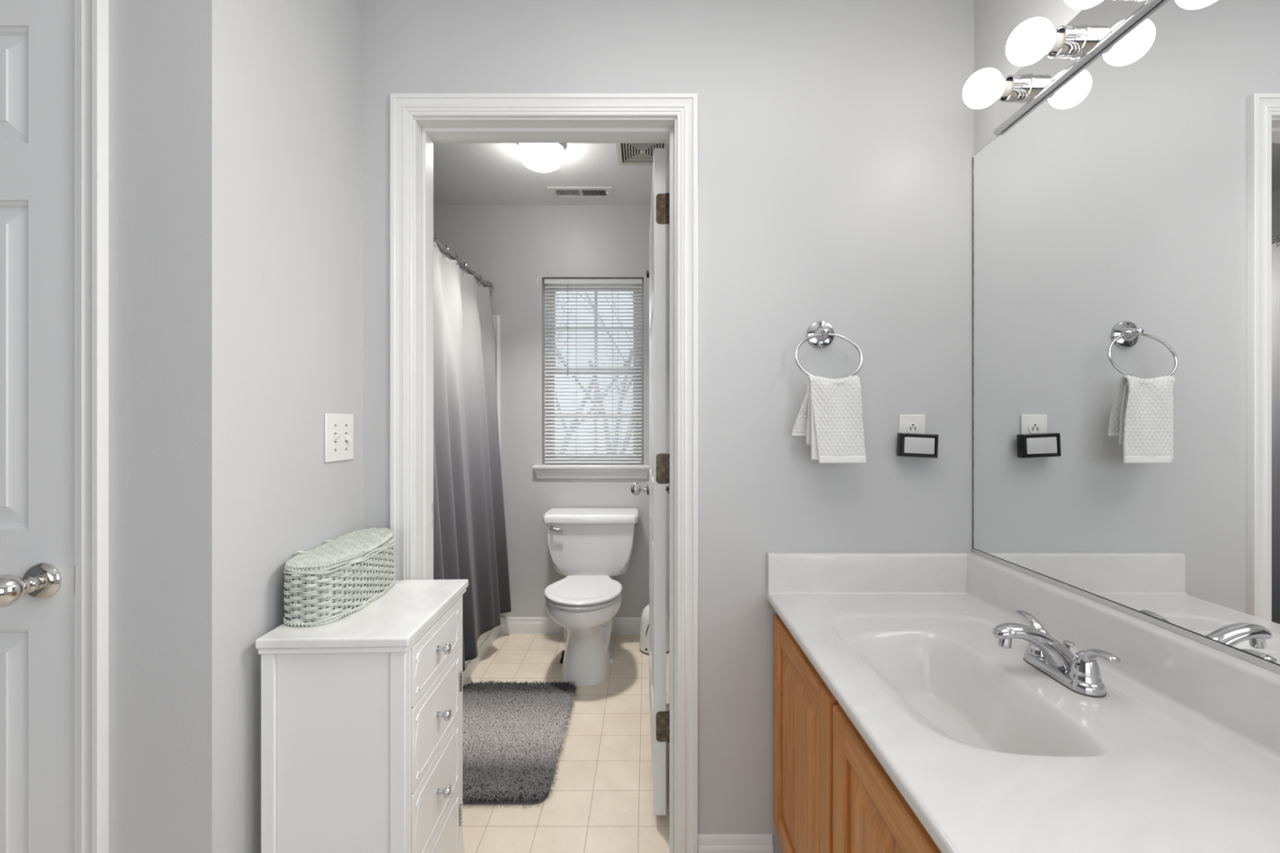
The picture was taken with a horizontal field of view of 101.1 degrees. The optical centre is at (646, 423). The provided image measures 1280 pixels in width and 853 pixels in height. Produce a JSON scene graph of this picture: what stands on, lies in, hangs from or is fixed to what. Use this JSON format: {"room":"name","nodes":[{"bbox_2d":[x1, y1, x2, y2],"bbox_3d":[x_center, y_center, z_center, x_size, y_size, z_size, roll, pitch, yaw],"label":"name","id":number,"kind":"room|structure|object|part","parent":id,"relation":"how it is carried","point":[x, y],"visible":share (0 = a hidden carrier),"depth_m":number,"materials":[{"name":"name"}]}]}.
{"room":"bathroom","nodes":[
{"label":"bathroom","id":0,"kind":"room"},
{"bbox_2d":[108,0,144,852],"bbox_3d":[-1.594,-0.027,0.991,1.412,2.462,0.120,0,0,0],"label":"wall","id":1,"kind":"structure","parent":0,"point":[126,17],"depth_m":0.93,"materials":[{"name":"grey paint"}]},
{"bbox_2d":[0,0,75,852],"bbox_3d":[-1.360,0.179,0.914,0.713,2.025,0.115,0,0,0],"label":"door","id":2,"kind":"structure","parent":1,"relation":"in","point":[37,37],"depth_m":0.94,"materials":[{"name":"white paint"}]},
{"bbox_3d":[-1.072,0.279,0.897,0.065,0.065,0.080,0,0,0],"label":"handle","id":3,"kind":"part","parent":2,"relation":"part of","materials":[{"name":"silver metal"}]},
{"bbox_3d":[-1.010,0.279,0.950,0.014,0.054,0.029,0,0,0],"label":"latch plate","id":4,"kind":"part","parent":2,"relation":"part of","materials":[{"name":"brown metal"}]},
{"bbox_2d":[75,0,108,852],"bbox_3d":[-1.359,0.159,0.922,0.816,2.090,0.018,0,0,0],"label":"trim","id":5,"kind":"structure","parent":1,"relation":"attached to","point":[91,16],"depth_m":0.92,"materials":[{"name":"white paint"}]},
{"bbox_2d":[144,0,363,852],"bbox_3d":[-0.828,-0.027,1.179,0.120,2.462,0.497,0,0,0],"label":"wall","id":6,"kind":"structure","parent":0,"point":[254,108],"depth_m":0.99,"materials":[{"name":"grey paint"}]},
{"bbox_2d":[324,413,353,462],"bbox_3d":[-0.758,0.034,1.312,0.020,0.118,0.118,0,0,0],"label":"switch plate","id":7,"kind":"object","parent":6,"relation":"attached to","point":[338,428],"visible":1,"depth_m":1.30,"materials":[{"name":"beige plastic"}]},
{"bbox_2d":[433,204,669,617],"bbox_3d":[-0.698,-0.027,3.090,1.845,2.462,0.120,0,0,0],"label":"wall","id":8,"kind":"structure","parent":0,"point":[508,246],"depth_m":3.03,"materials":[{"name":"grey paint"}]},
{"bbox_2d":[433,235,493,292],"bbox_3d":[-0.900,-0.781,2.279,0.056,0.056,1.459,0,0,0],"label":"shower rod","id":9,"kind":"object","parent":8,"relation":"attached to","point":[439,243],"visible":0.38,"depth_m":2.55,"materials":[{"name":"metal"}]},
{"label":"curtain ring","id":10,"kind":"object","parent":9,"relation":"hanging from","visible":0},
{"bbox_2d":[433,241,511,671],"bbox_3d":[-0.841,0.144,2.284,0.158,1.827,1.369,0,0,0],"label":"shower curtain","id":11,"kind":"object","parent":10,"relation":"hanging from","point":[470,543],"visible":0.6,"depth_m":2.57,"materials":[{"name":"fabric"}]},
{"bbox_2d":[499,617,640,634],"bbox_3d":[-0.308,1.158,3.023,1.067,0.092,0.014,0,0,0],"label":"baseboard","id":12,"kind":"structure","parent":8,"relation":"attached to","point":[508,625],"depth_m":3.02,"materials":[{"name":"white paint"}]},
{"bbox_2d":[532,280,648,478],"bbox_3d":[-0.314,-0.267,3.072,0.672,1.159,0.155,0,0,0],"label":"window","id":13,"kind":"structure","parent":8,"relation":"in","point":[546,470],"depth_m":3.10,"materials":[{"name":"white paint"}]},
{"bbox_2d":[544,278,642,463],"bbox_3d":[-0.309,-0.305,3.058,0.568,1.071,0.036,0,0,0],"label":"window blind","id":14,"kind":"object","parent":13,"relation":"attached to","point":[566,282],"visible":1,"depth_m":3.06,"materials":[{"name":"white plastic"}]},
{"bbox_3d":[-0.408,-0.298,3.062,0.002,1.036,0.026,0,0,0],"label":"ladder cord","id":15,"kind":"part","parent":14,"relation":"part of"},
{"bbox_3d":[-0.309,-0.827,3.062,0.568,0.029,0.028,0,0,0],"label":"head rail","id":16,"kind":"part","parent":14,"relation":"part of","materials":[{"name":"white plastic"}]},
{"bbox_3d":[-0.309,0.223,3.062,0.560,0.014,0.024,0,0,0],"label":"rail","id":17,"kind":"part","parent":14,"relation":"part of","materials":[{"name":"white plastic"}]},
{"bbox_3d":[-0.198,-0.298,3.062,0.002,1.036,0.026,0,0,0],"label":"ladder cord","id":18,"kind":"part","parent":14,"relation":"part of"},
{"bbox_3d":[-0.165,-0.503,3.045,0.010,0.626,0.010,0,0,0],"label":"pull cord","id":19,"kind":"part","parent":14,"relation":"part of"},
{"bbox_3d":[-0.310,-0.059,3.112,0.526,0.534,0.022,0,0,0],"label":"sash","id":20,"kind":"part","parent":13,"relation":"part of","materials":[{"name":"glass"}]},
{"bbox_3d":[-0.310,-0.551,3.136,0.526,0.530,0.022,0,0,0],"label":"sash","id":21,"kind":"part","parent":13,"relation":"part of","materials":[{"name":"white paint"}]},
{"bbox_2d":[433,142,669,204],"bbox_3d":[-0.710,-1.288,0.515,3.420,0.060,5.270,0,0,0],"label":"ceiling","id":22,"kind":"structure","parent":0,"point":[464,173],"depth_m":2.69,"materials":[{"name":"white paint"}]},
{"bbox_2d":[517,142,564,172],"bbox_3d":[-0.472,-1.202,2.360,0.209,0.112,0.209,0,0,0],"label":"ceiling light","id":23,"kind":"object","parent":22,"relation":"attached to","point":[537,157],"visible":0.83,"depth_m":2.31,"materials":[{"name":"white glass"}]},
{"bbox_2d":[546,186,613,198],"bbox_3d":[-0.355,-1.250,2.855,0.343,0.016,0.130,0,0,0],"label":"ceiling vent","id":24,"kind":"object","parent":22,"relation":"in","point":[555,192],"visible":1,"depth_m":2.85,"materials":[{"name":"white metal"}]},
{"bbox_2d":[616,142,668,164],"bbox_3d":[-0.019,-1.253,2.424,0.234,0.010,0.234,0,0,0],"label":"exhaust fan","id":25,"kind":"object","parent":22,"relation":"attached to","point":[628,153],"visible":0.75,"depth_m":2.43,"materials":[{"name":"white plastic"}]},
{"bbox_2d":[462,634,670,852],"bbox_3d":[-0.710,1.234,0.515,3.420,0.060,5.270,0,0,0],"label":"floor","id":26,"kind":"structure","parent":0,"point":[602,801],"depth_m":1.82,"materials":[{"name":"beige tile"}]},
{"bbox_2d":[255,579,468,852],"bbox_3d":[-0.594,0.806,1.190,0.316,0.796,0.380,0,0,-2],"label":"storage cabinet","id":27,"kind":"object","parent":26,"relation":"on","point":[362,711],"visible":0.97,"depth_m":1.01,"materials":[{"name":"white paint"}]},
{"bbox_2d":[283,528,395,626],"bbox_3d":[-0.695,0.339,1.218,0.147,0.139,0.334,0,0,-1],"label":"wicker basket","id":28,"kind":"object","parent":27,"relation":"on","point":[341,576],"visible":1,"depth_m":1.11,"materials":[{"name":"white wicker"}]},
{"bbox_3d":[-0.696,0.280,1.218,0.124,0.022,0.313,0,0,-1],"label":"lid","id":29,"kind":"part","parent":28,"relation":"part of","materials":[{"name":"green wicker"}]},
{"bbox_3d":[-0.604,0.432,1.187,0.279,0.010,0.369,0,0,-2],"label":"moulding","id":30,"kind":"part","parent":27,"relation":"part of","materials":[{"name":"white paint"}]},
{"bbox_3d":[-0.476,0.820,1.181,0.022,0.168,0.278,0,0,-2],"label":"drawer","id":31,"kind":"part","parent":27,"relation":"part of","materials":[{"name":"white paint"}]},
{"bbox_3d":[-0.476,0.648,1.181,0.022,0.168,0.278,0,0,-2],"label":"drawer","id":32,"kind":"part","parent":27,"relation":"part of","materials":[{"name":"white paint"}]},
{"bbox_3d":[-0.476,0.502,1.181,0.022,0.120,0.278,0,0,-2],"label":"drawer","id":33,"kind":"part","parent":27,"relation":"part of","materials":[{"name":"white paint"}]},
{"bbox_3d":[-0.476,0.991,1.181,0.022,0.168,0.278,0,0,-2],"label":"drawer","id":34,"kind":"part","parent":27,"relation":"part of","materials":[{"name":"white paint"}]},
{"bbox_3d":[-0.450,0.818,1.169,0.030,0.026,0.026,0,0,-2],"label":"knob","id":35,"kind":"part","parent":27,"relation":"part of","materials":[{"name":"silver metal"}]},
{"bbox_3d":[-0.450,0.646,1.169,0.030,0.026,0.026,0,0,-2],"label":"knob","id":36,"kind":"part","parent":27,"relation":"part of","materials":[{"name":"silver metal"}]},
{"bbox_3d":[-0.450,0.500,1.169,0.030,0.026,0.026,0,0,-2],"label":"knob","id":37,"kind":"part","parent":27,"relation":"part of","materials":[{"name":"silver metal"}]},
{"bbox_2d":[462,625,499,685],"bbox_3d":[-1.229,1.004,2.289,0.774,0.400,1.473,0,0,0],"label":"bathtub","id":38,"kind":"object","parent":26,"relation":"on","point":[486,640],"visible":0.02,"depth_m":2.69,"materials":[{"name":"white ceramic"}]},
{"bbox_2d":[492,315,500,451],"bbox_3d":[-1.227,0.090,2.289,0.778,1.423,1.479,0,0,0],"label":"tub surround","id":39,"kind":"object","parent":38,"relation":"on","point":[496,318],"visible":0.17,"depth_m":3.01,"materials":[{"name":"white plastic"}]},
{"bbox_2d":[462,680,577,804],"bbox_3d":[-0.567,1.187,2.030,0.547,0.032,0.777,0,0,0],"label":"bath rug","id":40,"kind":"object","parent":26,"relation":"on","point":[513,734],"visible":0.84,"depth_m":1.97,"materials":[{"name":"grey fabric"}]},
{"bbox_2d":[559,650,564,663],"bbox_3d":[-0.418,1.175,2.660,0.044,0.058,0.044,0,0,0],"label":"supply pipe","id":41,"kind":"object","parent":26,"relation":"on","point":[561,661],"visible":0.55,"depth_m":2.65,"materials":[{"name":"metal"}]},
{"bbox_2d":[542,508,639,685],"bbox_3d":[-0.300,0.843,2.654,0.512,0.722,0.719,0,0,0],"label":"toilet","id":42,"kind":"object","parent":26,"relation":"on","point":[589,547],"visible":1,"depth_m":2.67,"materials":[{"name":"white ceramic"}]},
{"bbox_3d":[-0.480,0.560,2.780,0.070,0.039,0.025,0,0,0],"label":"flush handle","id":43,"kind":"part","parent":42,"relation":"part of","materials":[{"name":"silver metal"}]},
{"bbox_3d":[-0.300,0.788,2.504,0.366,0.018,0.416,0,0,0],"label":"lid","id":44,"kind":"part","parent":42,"relation":"part of","materials":[{"name":"white plastic"}]},
{"bbox_3d":[-0.300,0.809,2.518,0.362,0.017,0.448,0,0,0],"label":"seat","id":45,"kind":"part","parent":42,"relation":"part of","materials":[{"name":"white plastic"}]},
{"bbox_3d":[-0.300,1.013,2.579,0.362,0.382,0.561,0,0,0],"label":"bowl","id":46,"kind":"part","parent":42,"relation":"part of","materials":[{"name":"white ceramic"}]},
{"bbox_3d":[-0.300,0.675,2.894,0.472,0.313,0.221,0,0,0],"label":"tank","id":47,"kind":"part","parent":42,"relation":"part of","materials":[{"name":"white ceramic"}]},
{"bbox_3d":[-0.300,0.506,2.890,0.512,0.048,0.246,0,0,0],"label":"tank lid","id":48,"kind":"part","parent":42,"relation":"part of","materials":[{"name":"white ceramic"}]},
{"bbox_2d":[639,604,669,654],"bbox_3d":[0.045,1.083,2.815,0.168,0.242,0.168,0,0,0],"label":"waste bin","id":49,"kind":"object","parent":26,"relation":"on","point":[644,628],"visible":0.45,"depth_m":2.77,"materials":[{"name":"white plastic"}]},
{"bbox_3d":[0.045,1.008,2.815,0.152,0.092,0.152,0,0,0],"label":"lid","id":50,"kind":"part","parent":49,"relation":"part of","materials":[{"name":"white plastic"}]},
{"bbox_2d":[773,614,941,852],"bbox_3d":[0.612,0.840,0.962,0.548,0.728,0.929,0,0,0],"label":"vanity cabinet","id":51,"kind":"object","parent":26,"relation":"on","point":[832,793],"visible":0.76,"depth_m":1.01,"materials":[{"name":"brown wood"}]},
{"bbox_3d":[0.344,0.788,1.196,0.008,0.449,0.321,0,0,0],"label":"raised panel","id":52,"kind":"part","parent":51,"relation":"part of","materials":[{"name":"brown wood"}]},
{"bbox_3d":[0.348,0.788,1.196,0.020,0.557,0.429,0,0,0],"label":"door","id":53,"kind":"part","parent":51,"relation":"part of","materials":[{"name":"brown wood"}]},
{"bbox_3d":[0.344,0.788,0.735,0.008,0.449,0.342,0,0,0],"label":"raised panel","id":54,"kind":"part","parent":51,"relation":"part of","materials":[{"name":"brown wood"}]},
{"bbox_3d":[0.348,0.788,0.735,0.020,0.557,0.450,0,0,0],"label":"door","id":55,"kind":"part","parent":51,"relation":"part of","materials":[{"name":"brown wood"}]},
{"bbox_2d":[766,552,1279,852],"bbox_3d":[0.606,0.463,0.956,0.563,0.228,0.942,0,0,0],"label":"countertop","id":56,"kind":"structure","parent":51,"relation":"on","point":[989,753],"depth_m":0.83,"materials":[{"name":"stone"}]},
{"bbox_2d":[992,609,1120,697],"bbox_3d":[0.751,0.412,0.955,0.176,0.095,0.175,0,0,-42],"label":"faucet","id":57,"kind":"object","parent":56,"relation":"on","point":[1079,673],"visible":1,"depth_m":0.94,"materials":[{"name":"silver metal"}]},
{"bbox_3d":[0.757,0.393,1.038,0.022,0.034,0.066,0,0,0],"label":"lever","id":58,"kind":"part","parent":57,"relation":"part of","materials":[{"name":"silver metal"}]},
{"bbox_3d":[0.708,0.408,0.955,0.149,0.088,0.053,0,0,-5],"label":"spout","id":59,"kind":"part","parent":57,"relation":"part of","materials":[{"name":"silver metal"}]},
{"bbox_3d":[0.757,0.416,1.011,0.045,0.049,0.045,0,0,0],"label":"handle","id":60,"kind":"part","parent":57,"relation":"part of","materials":[{"name":"silver metal"}]},
{"bbox_3d":[0.777,0.424,0.970,0.018,0.046,0.018,0,0,0],"label":"lift rod","id":61,"kind":"part","parent":57,"relation":"part of","materials":[{"name":"silver metal"}]},
{"bbox_3d":[0.757,0.416,0.909,0.045,0.049,0.045,0,0,0],"label":"handle","id":62,"kind":"part","parent":57,"relation":"part of","materials":[{"name":"silver metal"}]},
{"bbox_3d":[0.757,0.393,0.882,0.022,0.034,0.066,0,0,0],"label":"lever","id":63,"kind":"part","parent":57,"relation":"part of","materials":[{"name":"silver metal"}]},
{"bbox_2d":[363,0,973,852],"bbox_3d":[-0.426,-0.027,1.488,2.628,2.462,0.121,0,0,0],"label":"wall","id":64,"kind":"structure","parent":0,"point":[836,137],"depth_m":1.43,"materials":[{"name":"grey paint"}]},
{"bbox_2d":[390,93,697,852],"bbox_3d":[-0.275,0.159,1.419,0.826,2.090,0.018,0,0,0],"label":"trim","id":65,"kind":"structure","parent":64,"relation":"attached to","point":[404,107],"depth_m":1.41,"materials":[{"name":"white paint"}]},
{"bbox_2d":[413,117,676,852],"bbox_3d":[-0.275,0.180,1.488,0.738,2.047,0.121,0,0,0],"label":"trim","id":66,"kind":"structure","parent":64,"relation":"attached to","point":[427,131],"depth_m":1.47,"materials":[{"name":"white paint"}]},
{"bbox_3d":[-0.626,0.264,1.526,0.002,0.070,0.025,0,0,0],"label":"strike plate","id":67,"kind":"part","parent":66,"relation":"part of","materials":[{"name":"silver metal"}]},
{"bbox_2d":[630,147,669,815],"bbox_3d":[0.035,0.173,1.920,0.196,1.995,0.708,0,0,-1],"label":"door","id":68,"kind":"structure","parent":64,"relation":"in","point":[655,489],"depth_m":1.57,"materials":[{"name":"white paint"}]},
{"bbox_3d":[-0.028,0.274,2.214,0.080,0.065,0.065,0,0,-1],"label":"handle","id":69,"kind":"part","parent":68,"relation":"part of","materials":[{"name":"silver metal"}]},
{"bbox_3d":[0.088,0.274,2.216,0.080,0.065,0.065,0,0,-1],"label":"handle","id":70,"kind":"part","parent":68,"relation":"part of","materials":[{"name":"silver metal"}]},
{"bbox_2d":[697,834,773,852],"bbox_3d":[0.239,1.158,1.421,0.201,0.092,0.014,0,0,0],"label":"baseboard","id":71,"kind":"structure","parent":64,"relation":"attached to","point":[707,843],"depth_m":1.42,"materials":[{"name":"white paint"}]},
{"bbox_2d":[794,320,862,378],"bbox_3d":[0.474,-0.193,1.388,0.178,0.172,0.080,0,0,0],"label":"towel ring","id":72,"kind":"object","parent":64,"relation":"attached to","point":[820,334],"visible":1,"depth_m":1.41,"materials":[{"name":"silver metal"}]},
{"bbox_3d":[0.470,-0.242,1.388,0.023,0.022,0.023,0,0,0],"label":"post","id":73,"kind":"part","parent":72,"relation":"part of","materials":[{"name":"silver metal"}]},
{"bbox_2d":[791,375,866,463],"bbox_3d":[0.469,-0.013,1.365,0.175,0.225,0.068,0,0,0],"label":"hand towel","id":74,"kind":"object","parent":72,"relation":"hanging from","point":[829,415],"visible":1,"depth_m":1.34,"materials":[{"name":"white fabric"}]},
{"bbox_2d":[898,414,924,434],"bbox_3d":[0.718,0.032,1.424,0.070,0.114,0.008,0,0,0],"label":"outlet","id":75,"kind":"object","parent":64,"relation":"attached to","point":[908,424],"visible":0.38,"depth_m":1.42,"materials":[{"name":"beige plastic"}]},
{"bbox_2d":[906,422,919,433],"bbox_3d":[0.718,0.012,1.422,0.034,0.029,0.003,0,0,0],"label":"receptacle","id":76,"kind":"object","parent":75,"relation":"attached to","point":[911,428],"depth_m":1.42,"materials":[{"name":"beige plastic"}]},
{"bbox_2d":[896,432,938,457],"bbox_3d":[0.721,0.058,1.405,0.101,0.066,0.030,0,0,0],"label":"night light","id":77,"kind":"object","parent":75,"relation":"attached to","point":[908,445],"visible":1,"depth_m":1.39,"materials":[{"name":"black plastic"}]},
{"bbox_3d":[0.721,0.058,1.395,0.081,0.046,0.007,0,0,0],"label":"light panel","id":78,"kind":"part","parent":77,"relation":"part of","materials":[{"name":"white plastic"}]},
{"bbox_2d":[973,0,1164,155],"bbox_3d":[0.948,-0.027,-0.285,0.120,2.462,3.669,0,0,0],"label":"wall","id":79,"kind":"structure","parent":0,"point":[994,20],"depth_m":1.33,"materials":[{"name":"grey paint"}]},
{"bbox_2d":[962,0,1164,135],"bbox_3d":[0.815,-0.780,1.000,0.146,0.116,0.637,0,0,0],"label":"vanity light","id":80,"kind":"object","parent":79,"relation":"attached to","point":[1047,56],"visible":1,"depth_m":1.07,"materials":[{"name":"white glass"}]},
{"bbox_2d":[962,67,1033,108],"bbox_3d":[0.811,-0.780,1.226,0.138,0.081,0.081,0,0,0],"label":"bulb","id":81,"kind":"object","parent":80,"relation":"attached to","point":[985,86],"depth_m":1.21,"materials":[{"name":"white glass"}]},
{"bbox_2d":[1005,17,1088,66],"bbox_3d":[0.811,-0.780,1.076,0.138,0.081,0.081,0,0,0],"label":"bulb","id":82,"kind":"object","parent":80,"relation":"attached to","point":[1035,37],"depth_m":1.06,"materials":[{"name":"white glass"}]},
{"bbox_2d":[1064,0,1141,9],"bbox_3d":[0.811,-0.780,0.926,0.138,0.081,0.081,0,0,0],"label":"bulb","id":83,"kind":"object","parent":80,"relation":"attached to","point":[1075,4],"depth_m":0.94,"materials":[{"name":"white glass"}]},
{"bbox_2d":[964,552,1279,763],"bbox_3d":[0.867,0.402,0.956,0.041,0.106,0.942,0,0,0],"label":"backsplash","id":84,"kind":"structure","parent":79,"relation":"attached to","point":[1236,697],"depth_m":0.89,"materials":[{"name":"stone"}]},
{"bbox_2d":[972,0,1279,674],"bbox_3d":[0.884,-0.187,0.946,0.007,1.071,0.961,0,0,0],"label":"wall mirror","id":85,"kind":"object","parent":79,"relation":"attached to","point":[1126,227],"visible":1,"depth_m":0.94,"materials":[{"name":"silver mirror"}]},
{"label":"outside","id":86,"kind":"structure","parent":0,"visible":0},
{"bbox_3d":[0.000,4.454,32.250,60.000,0.100,55.500,0,0,0],"label":"ground","id":87,"kind":"structure","parent":86,"visible":0},
{"bbox_2d":[555,292,633,453],"bbox_3d":[-1.160,-0.963,10.732,8.688,10.760,5.326,0,0,26],"label":"bare tree","id":88,"kind":"object","parent":87,"relation":"on","point":[558,292],"visible":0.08,"depth_m":10.98,"materials":[{"name":"grey plant"}]},
{"bbox_2d":[555,292,633,453],"bbox_3d":[-0.645,-1.248,11.475,6.258,11.330,7.182,0,0,42],"label":"bare tree","id":89,"kind":"object","parent":87,"relation":"on","point":[570,292],"visible":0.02,"depth_m":12.61,"materials":[{"name":"grey plant"}]},
{"bbox_2d":[604,292,633,453],"bbox_3d":[1.492,-1.342,18.676,5.081,11.543,6.505,0,0,-42],"label":"bare tree","id":90,"kind":"object","parent":87,"relation":"on","point":[626,292],"visible":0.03,"depth_m":18.15,"materials":[{"name":"grey plant"}]}
]}

